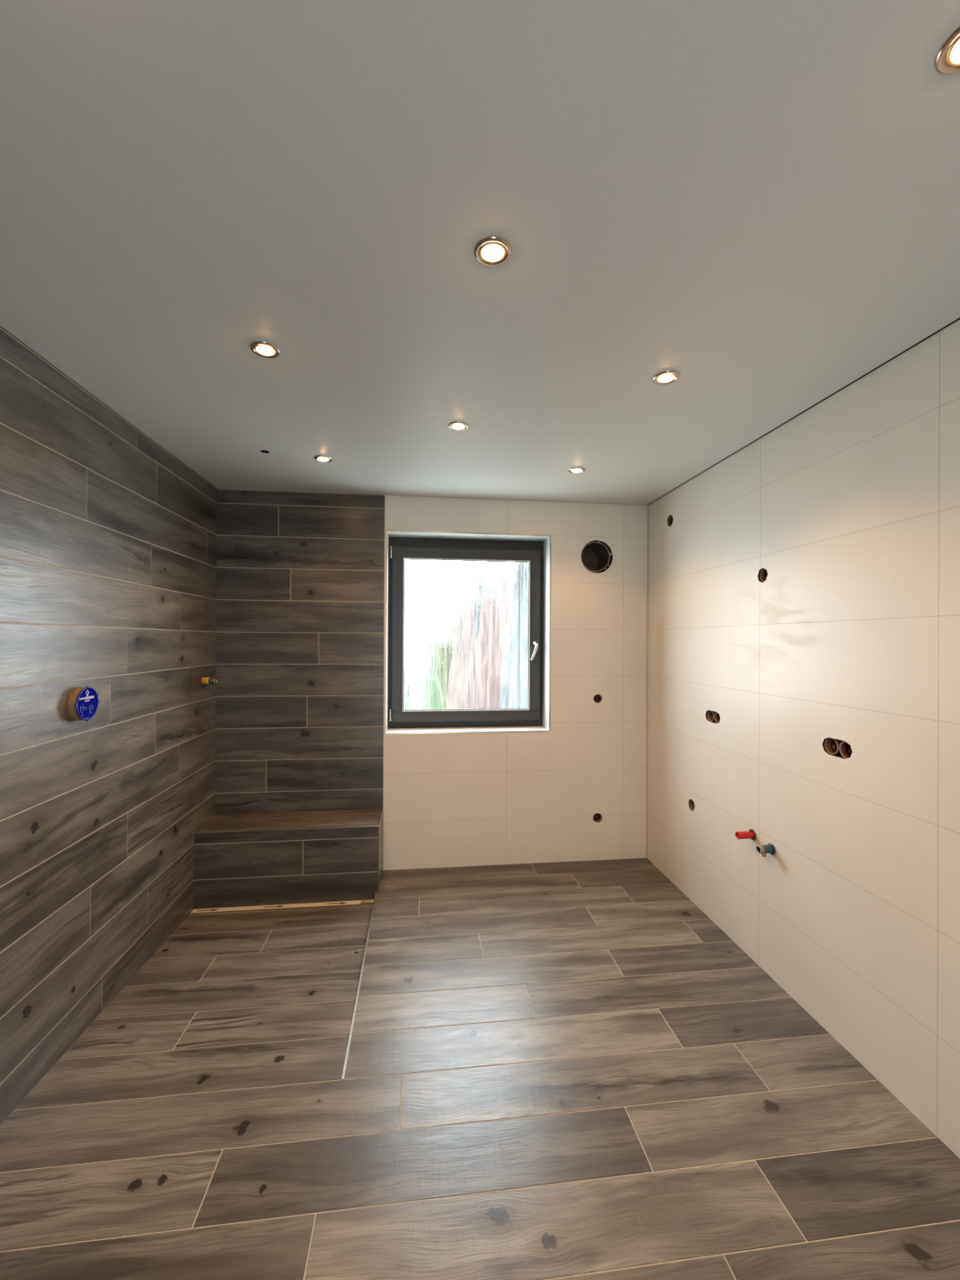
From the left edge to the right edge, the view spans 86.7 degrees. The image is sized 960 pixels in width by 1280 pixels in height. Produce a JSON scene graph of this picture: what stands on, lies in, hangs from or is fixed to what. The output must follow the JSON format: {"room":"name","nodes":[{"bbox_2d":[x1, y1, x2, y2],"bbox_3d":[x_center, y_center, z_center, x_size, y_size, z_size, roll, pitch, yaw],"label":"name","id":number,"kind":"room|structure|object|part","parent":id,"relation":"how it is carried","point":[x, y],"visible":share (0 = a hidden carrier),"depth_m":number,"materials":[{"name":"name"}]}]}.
{"room":"building under construction","nodes":[
{"label":"building under construction","id":0,"kind":"room"},
{"bbox_2d":[0,327,217,1124],"bbox_3d":[-1.509,0.266,0.879,0.250,2.635,5.198,0,0,-7],"label":"wall","id":1,"kind":"structure","parent":0,"point":[108,540],"depth_m":1.95,"materials":[{"name":"brown tile"}]},
{"bbox_2d":[65,685,99,721],"bbox_3d":[-1.485,0.238,1.898,0.043,0.131,0.134,0,0,-7],"label":"shower valve","id":2,"kind":"object","parent":1,"relation":"attached to","point":[82,703],"visible":1,"depth_m":1.87,"materials":[{"name":"blue plastic"}]},
{"bbox_2d":[201,677,217,684],"bbox_3d":[-1.592,0.239,2.988,0.076,0.041,0.041,0,0,-4],"label":"pipe stub","id":3,"kind":"object","parent":1,"relation":"attached to","point":[204,680],"visible":1,"depth_m":2.97,"materials":[{"name":"metal"}]},
{"bbox_2d":[214,488,647,870],"bbox_3d":[-0.394,0.277,3.495,3.073,2.635,0.340,0,0,-7],"label":"wall","id":4,"kind":"structure","parent":0,"point":[301,576],"depth_m":3.32,"materials":[{"name":"tile"}]},
{"bbox_2d":[382,495,385,862],"bbox_3d":[-0.624,0.283,3.302,0.004,2.440,0.011,0,0,-7],"label":"trim","id":5,"kind":"structure","parent":4,"relation":"attached to","point":[384,495],"depth_m":3.30,"materials":[{"name":"beige"}]},
{"bbox_2d":[387,537,543,728],"bbox_3d":[-0.089,-0.048,3.548,1.091,1.322,0.157,0,0,-7],"label":"window","id":6,"kind":"structure","parent":4,"relation":"in","point":[400,548],"depth_m":3.53,"materials":[{"name":"black plastic"}]},
{"bbox_3d":[0.379,0.078,3.540,0.055,0.130,0.033,0,0,-7],"label":"handle lever","id":7,"kind":"part","parent":6,"relation":"part of","materials":[{"name":"silver metal"}]},
{"bbox_2d":[385,529,551,734],"bbox_3d":[-0.068,-0.048,3.368,1.096,1.326,0.014,0,0,-7],"label":"trim","id":8,"kind":"structure","parent":4,"relation":"attached to","point":[386,530],"depth_m":3.37,"materials":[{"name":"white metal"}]},
{"bbox_2d":[581,541,612,573],"bbox_3d":[0.783,-0.569,3.583,0.226,0.226,0.222,0,0,-7],"label":"ventilation duct","id":9,"kind":"object","parent":4,"relation":"attached to","point":[595,556],"visible":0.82,"depth_m":3.64,"materials":[{"name":"grey plastic"}]},
{"bbox_2d":[592,813,601,822],"bbox_3d":[0.798,1.212,3.491,0.061,0.061,0.042,0,0,-7],"label":"box","id":10,"kind":"object","parent":4,"relation":"attached to","point":[597,817],"visible":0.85,"depth_m":3.50,"materials":[{"name":"plastic"}]},
{"bbox_2d":[593,694,601,702],"bbox_3d":[0.800,0.401,3.493,0.059,0.059,0.042,0,0,-7],"label":"box","id":11,"kind":"object","parent":4,"relation":"attached to","point":[597,698],"visible":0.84,"depth_m":3.51,"materials":[{"name":"plastic"}]},
{"bbox_2d":[0,0,959,504],"bbox_3d":[0.035,-0.949,0.960,2.816,0.012,4.794,0,0,-7],"label":"ceiling","id":12,"kind":"structure","parent":0,"point":[756,202],"depth_m":1.15,"materials":[{"name":"white paint"}]},
{"bbox_2d":[249,341,279,358],"bbox_3d":[-0.699,-0.941,1.654,0.091,0.016,0.091,0,0,-7],"label":"recessed light","id":13,"kind":"object","parent":12,"relation":"in","point":[264,349],"visible":1,"depth_m":1.64,"materials":[{"name":"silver metal"}]},
{"bbox_2d":[314,455,332,462],"bbox_3d":[-0.816,-0.940,2.644,0.091,0.016,0.091,0,0,-7],"label":"recessed light","id":14,"kind":"object","parent":12,"relation":"in","point":[319,458],"visible":1,"depth_m":2.63,"materials":[{"name":"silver metal"}]},
{"bbox_2d":[448,421,468,431],"bbox_3d":[-0.095,-0.937,2.235,0.091,0.016,0.091,0,0,-7],"label":"recessed light","id":15,"kind":"object","parent":12,"relation":"in","point":[457,425],"visible":1,"depth_m":2.22,"materials":[{"name":"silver metal"}]},
{"bbox_2d":[474,236,511,266],"bbox_3d":[0.031,-0.939,1.232,0.091,0.016,0.091,0,0,-7],"label":"recessed light","id":16,"kind":"object","parent":12,"relation":"in","point":[489,251],"visible":1,"depth_m":1.22,"materials":[{"name":"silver metal"}]},
{"bbox_2d":[568,466,585,473],"bbox_3d":[0.533,-0.933,2.800,0.091,0.016,0.091,0,0,-7],"label":"recessed light","id":17,"kind":"object","parent":12,"relation":"in","point":[577,469],"visible":1,"depth_m":2.79,"materials":[{"name":"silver metal"}]},
{"bbox_2d":[653,370,679,384],"bbox_3d":[0.665,-0.934,1.815,0.091,0.016,0.091,0,0,-7],"label":"recessed light","id":18,"kind":"object","parent":12,"relation":"in","point":[667,377],"visible":1,"depth_m":1.80,"materials":[{"name":"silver metal"}]},
{"bbox_2d":[935,26,959,74],"bbox_3d":[0.776,-0.936,0.797,0.091,0.016,0.091,0,0,-7],"label":"recessed light","id":19,"kind":"object","parent":12,"relation":"in","point":[948,58],"visible":1,"depth_m":0.81,"materials":[{"name":"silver metal"}]},
{"bbox_2d":[0,857,959,1279],"bbox_3d":[0.024,1.591,0.956,3.026,0.200,4.998,0,0,-7],"label":"floor","id":20,"kind":"structure","parent":0,"point":[569,1070],"depth_m":1.61,"materials":[{"name":"brown tile"}]},
{"bbox_2d":[189,898,373,914],"bbox_3d":[-1.119,1.547,2.912,1.012,0.044,0.056,0,0,-7],"label":"shower drain","id":21,"kind":"object","parent":20,"relation":"on","point":[357,902],"visible":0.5,"depth_m":2.91,"materials":[{"name":"gold metal"}]},
{"bbox_2d":[193,808,382,908],"bbox_3d":[-1.128,1.339,3.087,1.034,0.501,0.296,0,0,-7],"label":"shower bench","id":22,"kind":"object","parent":20,"relation":"on","point":[286,857],"visible":0.85,"depth_m":2.95,"materials":[{"name":"brown tile"}]},
{"bbox_3d":[-1.109,1.094,2.945,1.033,0.010,0.009,0,0,-7],"label":"edge trim","id":23,"kind":"part","parent":22,"relation":"part of","materials":[{"name":"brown metal"}]},
{"bbox_3d":[-1.127,1.091,3.089,1.030,0.001,0.292,0,0,-7],"label":"seat","id":24,"kind":"part","parent":22,"relation":"part of","materials":[{"name":"brown tile"}]},
{"bbox_3d":[-0.601,1.322,3.004,0.007,0.441,0.007,0,0,-7],"label":"corner trim","id":25,"kind":"part","parent":22,"relation":"part of","materials":[{"name":"brown"}]},
{"bbox_3d":[-0.618,1.097,3.152,0.008,0.010,0.288,0,0,-7],"label":"edge trim","id":26,"kind":"part","parent":22,"relation":"part of","materials":[{"name":"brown metal"}]},
{"bbox_3d":[-0.616,1.305,3.150,0.001,0.416,0.290,0,0,-7],"label":"panel","id":27,"kind":"part","parent":22,"relation":"part of","materials":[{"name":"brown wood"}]},
{"bbox_2d":[341,892,376,1079],"bbox_3d":[-0.540,1.513,2.362,0.008,0.047,1.285,0,0,-7],"label":"trim","id":28,"kind":"structure","parent":20,"relation":"attached to","point":[370,924],"depth_m":2.11,"materials":[{"name":"metal"}]},
{"bbox_2d":[646,319,959,1158],"bbox_3d":[1.569,0.257,1.259,0.300,2.585,5.238,0,0,-7],"label":"wall","id":29,"kind":"structure","parent":0,"point":[850,507],"depth_m":1.93,"materials":[{"name":"tile"}]},
{"bbox_2d":[0,317,959,505],"bbox_3d":[0.036,-0.953,0.961,2.826,0.021,4.798,0,0,-7],"label":"trim","id":30,"kind":"structure","parent":29,"relation":"attached to","point":[957,319],"depth_m":2.03,"materials":[{"name":"black"}]},
{"bbox_2d":[668,515,672,525],"bbox_3d":[1.225,-0.750,3.201,0.042,0.068,0.068,0,0,-7],"label":"outlet","id":31,"kind":"object","parent":29,"relation":"attached to","point":[670,521],"visible":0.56,"depth_m":3.23,"materials":[{"name":"brown plastic"}]},
{"bbox_2d":[689,800,694,810],"bbox_3d":[1.248,0.952,2.930,0.042,0.062,0.062,0,0,-7],"label":"outlet","id":32,"kind":"object","parent":29,"relation":"attached to","point":[691,803],"visible":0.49,"depth_m":2.95,"materials":[{"name":"brown plastic"}]},
{"bbox_2d":[706,710,719,723],"bbox_3d":[1.275,0.411,2.725,0.042,0.062,0.133,0,0,-7],"label":"outlet","id":33,"kind":"object","parent":29,"relation":"attached to","point":[713,716],"visible":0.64,"depth_m":2.74,"materials":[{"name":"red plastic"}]},
{"bbox_2d":[735,828,755,839],"bbox_3d":[1.243,0.913,2.381,0.080,0.048,0.045,0,0,-7],"label":"pipe stub","id":34,"kind":"object","parent":29,"relation":"attached to","point":[750,834],"visible":1,"depth_m":2.37,"materials":[{"name":"plastic"}]},
{"bbox_2d":[760,568,768,582],"bbox_3d":[1.325,-0.296,2.333,0.042,0.062,0.062,0,0,-7],"label":"outlet","id":35,"kind":"object","parent":29,"relation":"attached to","point":[763,574],"visible":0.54,"depth_m":2.36,"materials":[{"name":"brown plastic"}]},
{"bbox_2d":[755,843,775,857],"bbox_3d":[1.265,0.933,2.254,0.066,0.056,0.047,0,0,-7],"label":"pipe stub","id":36,"kind":"object","parent":29,"relation":"attached to","point":[769,848],"visible":1,"depth_m":2.24,"materials":[{"name":"teal plastic"}]},
{"bbox_2d":[824,737,852,758],"bbox_3d":[1.370,0.406,1.913,0.042,0.065,0.136,0,0,-7],"label":"outlet","id":37,"kind":"object","parent":29,"relation":"attached to","point":[833,746],"visible":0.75,"depth_m":1.92,"materials":[{"name":"red plastic"}]},
{"label":"outside","id":38,"kind":"structure","parent":0,"visible":0},
{"bbox_3d":[-0.023,4.675,17.207,32.000,0.300,25.800,0,0,-7],"label":"ground","id":39,"kind":"structure","parent":38,"visible":0},
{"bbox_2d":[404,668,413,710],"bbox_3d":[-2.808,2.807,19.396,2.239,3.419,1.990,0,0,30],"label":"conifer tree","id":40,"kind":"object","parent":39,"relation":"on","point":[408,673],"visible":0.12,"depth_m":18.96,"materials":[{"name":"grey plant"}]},
{"bbox_2d":[407,639,444,709],"bbox_3d":[-1.061,2.246,10.059,1.167,4.519,1.152,0,0,17],"label":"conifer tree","id":41,"kind":"object","parent":39,"relation":"on","point":[425,693],"visible":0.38,"depth_m":10.01,"materials":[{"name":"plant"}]},
{"bbox_2d":[432,612,455,709],"bbox_3d":[-0.987,1.873,14.168,1.523,5.282,1.751,0,0,-7],"label":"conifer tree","id":42,"kind":"object","parent":39,"relation":"on","point":[443,639],"visible":0.21,"depth_m":13.94,"materials":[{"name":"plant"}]},
{"bbox_2d":[445,584,483,709],"bbox_3d":[-0.276,1.777,8.801,1.021,5.458,1.031,0,0,-7],"label":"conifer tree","id":43,"kind":"object","parent":39,"relation":"on","point":[464,682],"visible":0.38,"depth_m":8.68,"materials":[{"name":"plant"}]},
{"bbox_2d":[471,571,484,641],"bbox_3d":[0.049,1.138,16.791,1.840,6.774,2.028,0,0,-7],"label":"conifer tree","id":44,"kind":"object","parent":39,"relation":"on","point":[478,579],"visible":0.15,"depth_m":16.54,"materials":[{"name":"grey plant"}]},
{"bbox_2d":[476,561,510,708],"bbox_3d":[0.357,0.876,12.099,1.265,7.281,1.373,0,0,-38],"label":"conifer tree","id":45,"kind":"object","parent":39,"relation":"on","point":[495,602],"visible":0.48,"depth_m":11.82,"materials":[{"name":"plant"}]},
{"bbox_2d":[509,586,512,600],"bbox_3d":[5.480,0.272,26.314,9.600,8.600,5.600,0,0,-7],"label":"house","id":46,"kind":"structure","parent":39,"relation":"on","point":[510,589],"depth_m":24.72,"materials":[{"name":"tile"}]},
{"bbox_2d":[500,561,528,708],"bbox_3d":[0.574,1.609,7.730,0.896,5.798,0.748,0,0,27],"label":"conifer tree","id":47,"kind":"object","parent":39,"relation":"on","point":[513,695],"visible":0.35,"depth_m":7.61,"materials":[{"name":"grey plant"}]}
]}

